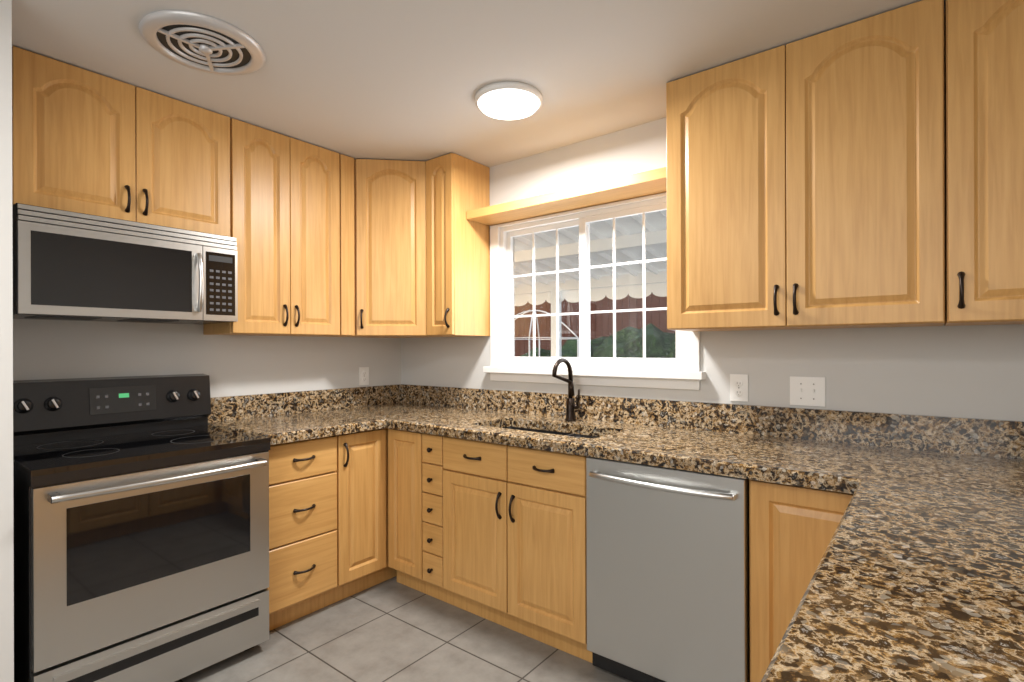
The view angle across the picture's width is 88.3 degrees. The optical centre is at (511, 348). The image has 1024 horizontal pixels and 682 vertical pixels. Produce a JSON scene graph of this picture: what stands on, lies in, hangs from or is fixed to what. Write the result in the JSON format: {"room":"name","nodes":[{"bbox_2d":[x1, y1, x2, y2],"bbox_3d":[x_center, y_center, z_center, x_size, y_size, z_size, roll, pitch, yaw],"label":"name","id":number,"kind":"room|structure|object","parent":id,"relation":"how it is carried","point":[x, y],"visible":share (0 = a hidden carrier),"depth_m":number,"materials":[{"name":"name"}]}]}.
{"room":"kitchen","nodes":[
{"label":"kitchen","id":0,"kind":"room"},
{"bbox_2d":[0,0,13,681],"bbox_3d":[-1.873,0.101,1.775,0.700,2.400,0.180,0,0,38],"label":"wall","id":1,"kind":"structure","parent":0,"point":[6,494],"depth_m":1.62,"materials":[{"name":"grey paint"}]},
{"bbox_2d":[13,319,400,397],"bbox_3d":[-2.139,0.102,2.124,0.150,2.400,4.500,0,0,38],"label":"wall","id":2,"kind":"structure","parent":0,"point":[234,365],"depth_m":2.71,"materials":[{"name":"grey paint"}]},
{"bbox_2d":[359,367,368,384],"bbox_3d":[-0.974,0.183,3.476,0.008,0.118,0.075,0,0,38],"label":"outlet","id":3,"kind":"object","parent":2,"relation":"attached to","point":[363,375],"visible":1,"depth_m":3.47,"materials":[{"name":"white plastic"}]},
{"bbox_2d":[175,576,631,681],"bbox_3d":[-0.728,1.327,1.018,3.830,0.060,4.600,0,0,38],"label":"floor","id":4,"kind":"structure","parent":0,"point":[392,630],"depth_m":2.26,"materials":[{"name":"tile"}]},
{"bbox_2d":[13,374,269,681],"bbox_3d":[-1.512,0.714,2.148,0.745,1.172,0.770,0,0,38],"label":"stove","id":5,"kind":"object","parent":4,"relation":"on","point":[141,526],"visible":1,"depth_m":1.97,"materials":[{"name":"silver metal"}]},
{"bbox_2d":[266,434,341,630],"bbox_3d":[-1.220,0.862,2.665,0.618,0.876,0.373,0,0,38],"label":"base cabinet","id":6,"kind":"object","parent":4,"relation":"on","point":[305,476],"depth_m":2.48,"materials":[{"name":"brown wood"}]},
{"bbox_2d":[208,388,383,444],"bbox_3d":[-1.127,0.339,2.754,0.658,0.170,0.640,0,0,38],"label":"countertop","id":7,"kind":"structure","parent":6,"relation":"on","point":[284,417],"depth_m":2.85,"materials":[{"name":"stone"}]},
{"bbox_2d":[342,428,385,598],"bbox_3d":[-1.014,0.861,2.927,0.618,0.876,0.295,0,0,38],"label":"base cabinet","id":8,"kind":"object","parent":4,"relation":"on","point":[363,452],"depth_m":2.75,"materials":[{"name":"brown wood"}]},
{"bbox_2d":[386,428,421,591],"bbox_3d":[-0.384,0.859,3.022,0.291,0.876,0.617,0,0,38],"label":"base cabinet","id":9,"kind":"object","parent":4,"relation":"on","point":[403,448],"depth_m":2.78,"materials":[{"name":"brown wood"}]},
{"bbox_2d":[422,433,441,599],"bbox_3d":[-0.211,0.858,2.886,0.150,0.876,0.617,0,0,38],"label":"base cabinet","id":10,"kind":"object","parent":4,"relation":"on","point":[431,444],"depth_m":2.64,"materials":[{"name":"brown wood"}]},
{"bbox_2d":[442,433,591,662],"bbox_3d":[0.167,0.857,2.589,0.810,0.876,0.617,0,0,38],"label":"base cabinet","id":11,"kind":"object","parent":4,"relation":"on","point":[494,532],"depth_m":2.31,"materials":[{"name":"brown wood"}]},
{"bbox_2d":[352,384,875,485],"bbox_3d":[0.101,0.427,2.615,2.760,0.355,0.658,0,0,38],"label":"countertop","id":12,"kind":"structure","parent":11,"relation":"on","point":[773,444],"depth_m":2.33,"materials":[{"name":"stone"}]},
{"bbox_2d":[552,358,579,420],"bbox_3d":[0.277,0.211,2.668,0.097,0.326,0.190,0,0,38],"label":"faucet","id":13,"kind":"object","parent":12,"relation":"on","point":[571,406],"visible":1,"depth_m":2.71,"materials":[{"name":"black metal"}]},
{"bbox_2d":[586,456,749,681],"bbox_3d":[0.697,0.857,2.119,0.594,0.871,0.667,0,0,38],"label":"dishwasher","id":14,"kind":"object","parent":4,"relation":"on","point":[668,574],"visible":0.71,"depth_m":1.88,"materials":[{"name":"silver metal"}]},
{"bbox_2d":[749,479,852,681],"bbox_3d":[1.107,0.854,1.850,0.371,0.876,0.617,0,0,38],"label":"base cabinet","id":15,"kind":"object","parent":4,"relation":"on","point":[791,528],"depth_m":1.66,"materials":[{"name":"brown wood"}]},
{"bbox_2d":[761,413,1023,681],"bbox_3d":[0.542,0.334,0.398,0.658,0.170,3.598,0,0,38],"label":"countertop","id":16,"kind":"structure","parent":15,"relation":"on","point":[918,575],"depth_m":0.92,"materials":[{"name":"stone"}]},
{"bbox_2d":[12,0,944,166],"bbox_3d":[-0.736,-1.153,1.018,3.830,0.100,4.600,0,0,38],"label":"ceiling","id":17,"kind":"structure","parent":0,"point":[404,80],"depth_m":2.00,"materials":[{"name":"grey paint"}]},
{"bbox_2d":[12,46,235,237],"bbox_3d":[-1.696,-0.807,2.302,0.328,0.578,0.761,0,0,38],"label":"upper cabinet","id":18,"kind":"object","parent":17,"relation":"hanging from","point":[84,141],"depth_m":2.15,"materials":[{"name":"brown wood"}]},
{"bbox_2d":[12,203,237,324],"bbox_3d":[-1.647,-0.318,2.263,0.450,0.396,0.756,0,0,38],"label":"microwave","id":19,"kind":"object","parent":18,"relation":"attached to","point":[71,266],"visible":1,"depth_m":2.09,"materials":[{"name":"silver metal"}]},
{"bbox_2d":[139,10,265,74],"bbox_3d":[-1.110,-1.085,1.910,0.396,0.031,0.396,0,0,38],"label":"vent","id":20,"kind":"object","parent":17,"relation":"attached to","point":[202,42],"visible":1,"depth_m":1.87,"materials":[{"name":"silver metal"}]},
{"bbox_2d":[203,120,339,336],"bbox_3d":[-1.276,-0.584,2.835,0.328,1.026,0.588,0,0,38],"label":"upper cabinet","id":21,"kind":"object","parent":17,"relation":"hanging from","point":[288,188],"depth_m":2.71,"materials":[{"name":"brown wood"}]},
{"bbox_2d":[340,154,423,337],"bbox_3d":[-0.763,-0.586,3.260,0.610,1.026,0.706,0,0,38],"label":"upper cabinet","id":22,"kind":"object","parent":17,"relation":"hanging from","point":[363,182],"depth_m":3.05,"materials":[{"name":"brown wood"}]},
{"bbox_2d":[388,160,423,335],"bbox_3d":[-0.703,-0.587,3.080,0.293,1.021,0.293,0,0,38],"label":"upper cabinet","id":23,"kind":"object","parent":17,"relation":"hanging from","point":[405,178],"depth_m":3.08,"materials":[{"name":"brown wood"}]},
{"bbox_2d":[424,153,489,337],"bbox_3d":[-0.320,-0.587,3.152,0.216,1.026,0.328,0,0,38],"label":"upper cabinet","id":24,"kind":"object","parent":17,"relation":"hanging from","point":[456,248],"depth_m":3.05,"materials":[{"name":"brown wood"}]},
{"bbox_2d":[475,82,542,119],"bbox_3d":[-0.014,-1.077,2.333,0.300,0.056,0.300,0,0,38],"label":"flush-mount light","id":25,"kind":"object","parent":17,"relation":"attached to","point":[508,100],"visible":0.96,"depth_m":2.26,"materials":[{"name":"white glass"}]},
{"bbox_2d":[666,0,951,330],"bbox_3d":[1.093,-0.592,2.042,0.899,1.026,0.328,0,0,38],"label":"upper cabinet","id":26,"kind":"object","parent":17,"relation":"hanging from","point":[866,172],"depth_m":1.85,"materials":[{"name":"brown wood"}]},
{"bbox_2d":[467,167,666,225],"bbox_3d":[0.287,-0.770,2.747,1.234,0.048,0.212,0,0,38],"label":"valance board","id":27,"kind":"object","parent":26,"relation":"attached to","point":[643,184],"visible":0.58,"depth_m":2.66,"materials":[{"name":"brown wood"}]},
{"bbox_2d":[952,0,1023,325],"bbox_3d":[1.627,-0.594,1.622,0.459,1.026,0.328,0,0,38],"label":"upper cabinet","id":28,"kind":"object","parent":17,"relation":"hanging from","point":[988,35],"depth_m":1.58,"materials":[{"name":"brown wood"}]},
{"bbox_2d":[401,118,1023,420],"bbox_3d":[0.612,0.093,2.728,3.430,2.400,0.150,0,0,38],"label":"wall","id":29,"kind":"structure","parent":0,"point":[971,371],"depth_m":2.22,"materials":[{"name":"grey paint"}]},
{"bbox_2d":[500,196,684,370],"bbox_3d":[0.396,-0.311,2.851,1.140,0.840,0.072,0,0,38],"label":"window","id":30,"kind":"structure","parent":29,"relation":"in","point":[582,221],"depth_m":2.83,"materials":[{"name":"white"}]},
{"bbox_2d":[483,192,705,389],"bbox_3d":[0.359,-0.275,2.804,1.310,0.937,0.067,0,0,38],"label":"trim","id":31,"kind":"structure","parent":29,"relation":"attached to","point":[691,376],"depth_m":2.78,"materials":[{"name":"white wood"}]},
{"bbox_2d":[730,374,747,401],"bbox_3d":[0.999,0.174,2.322,0.075,0.118,0.008,0,0,38],"label":"outlet","id":32,"kind":"object","parent":29,"relation":"attached to","point":[738,387],"visible":1,"depth_m":2.32,"materials":[{"name":"white plastic"}]},
{"bbox_2d":[790,376,825,406],"bbox_3d":[1.206,0.176,2.155,0.128,0.118,0.015,0,0,38],"label":"switch plate","id":33,"kind":"object","parent":29,"relation":"attached to","point":[807,391],"visible":1,"depth_m":2.16,"materials":[{"name":"white plastic"}]},
{"label":"outside","id":34,"kind":"structure","parent":0,"visible":0},
{"bbox_3d":[2.812,1.636,9.913,22.000,0.100,13.840,0,0,38],"label":"ground","id":35,"kind":"structure","parent":34,"visible":0},
{"bbox_2d":[515,310,578,356],"bbox_3d":[0.366,0.489,8.424,1.621,2.209,1.410,0,0,38],"label":"gazebo","id":36,"kind":"object","parent":35,"relation":"on","point":[539,337],"depth_m":7.99,"materials":[{"name":"white metal"}]},
{"bbox_2d":[514,210,666,356],"bbox_3d":[0.329,0.128,5.143,10.028,2.932,3.213,0,0,38],"label":"canopy","id":37,"kind":"object","parent":35,"relation":"on","point":[629,225],"depth_m":5.85,"materials":[{"name":"white fabric"}]},
{"bbox_2d":[515,293,675,356],"bbox_3d":[1.597,0.200,10.801,15.000,2.780,0.060,0,0,38],"label":"fence","id":38,"kind":"object","parent":35,"relation":"on","point":[624,315],"depth_m":10.71,"materials":[{"name":"brown wood"}]},
{"bbox_2d":[518,323,675,357],"bbox_3d":[2.288,0.606,8.960,7.676,2.090,1.860,0,0,38],"label":"bushes","id":39,"kind":"object","parent":35,"relation":"on","point":[631,341],"depth_m":8.59,"materials":[{"name":"green plant"}]}
]}

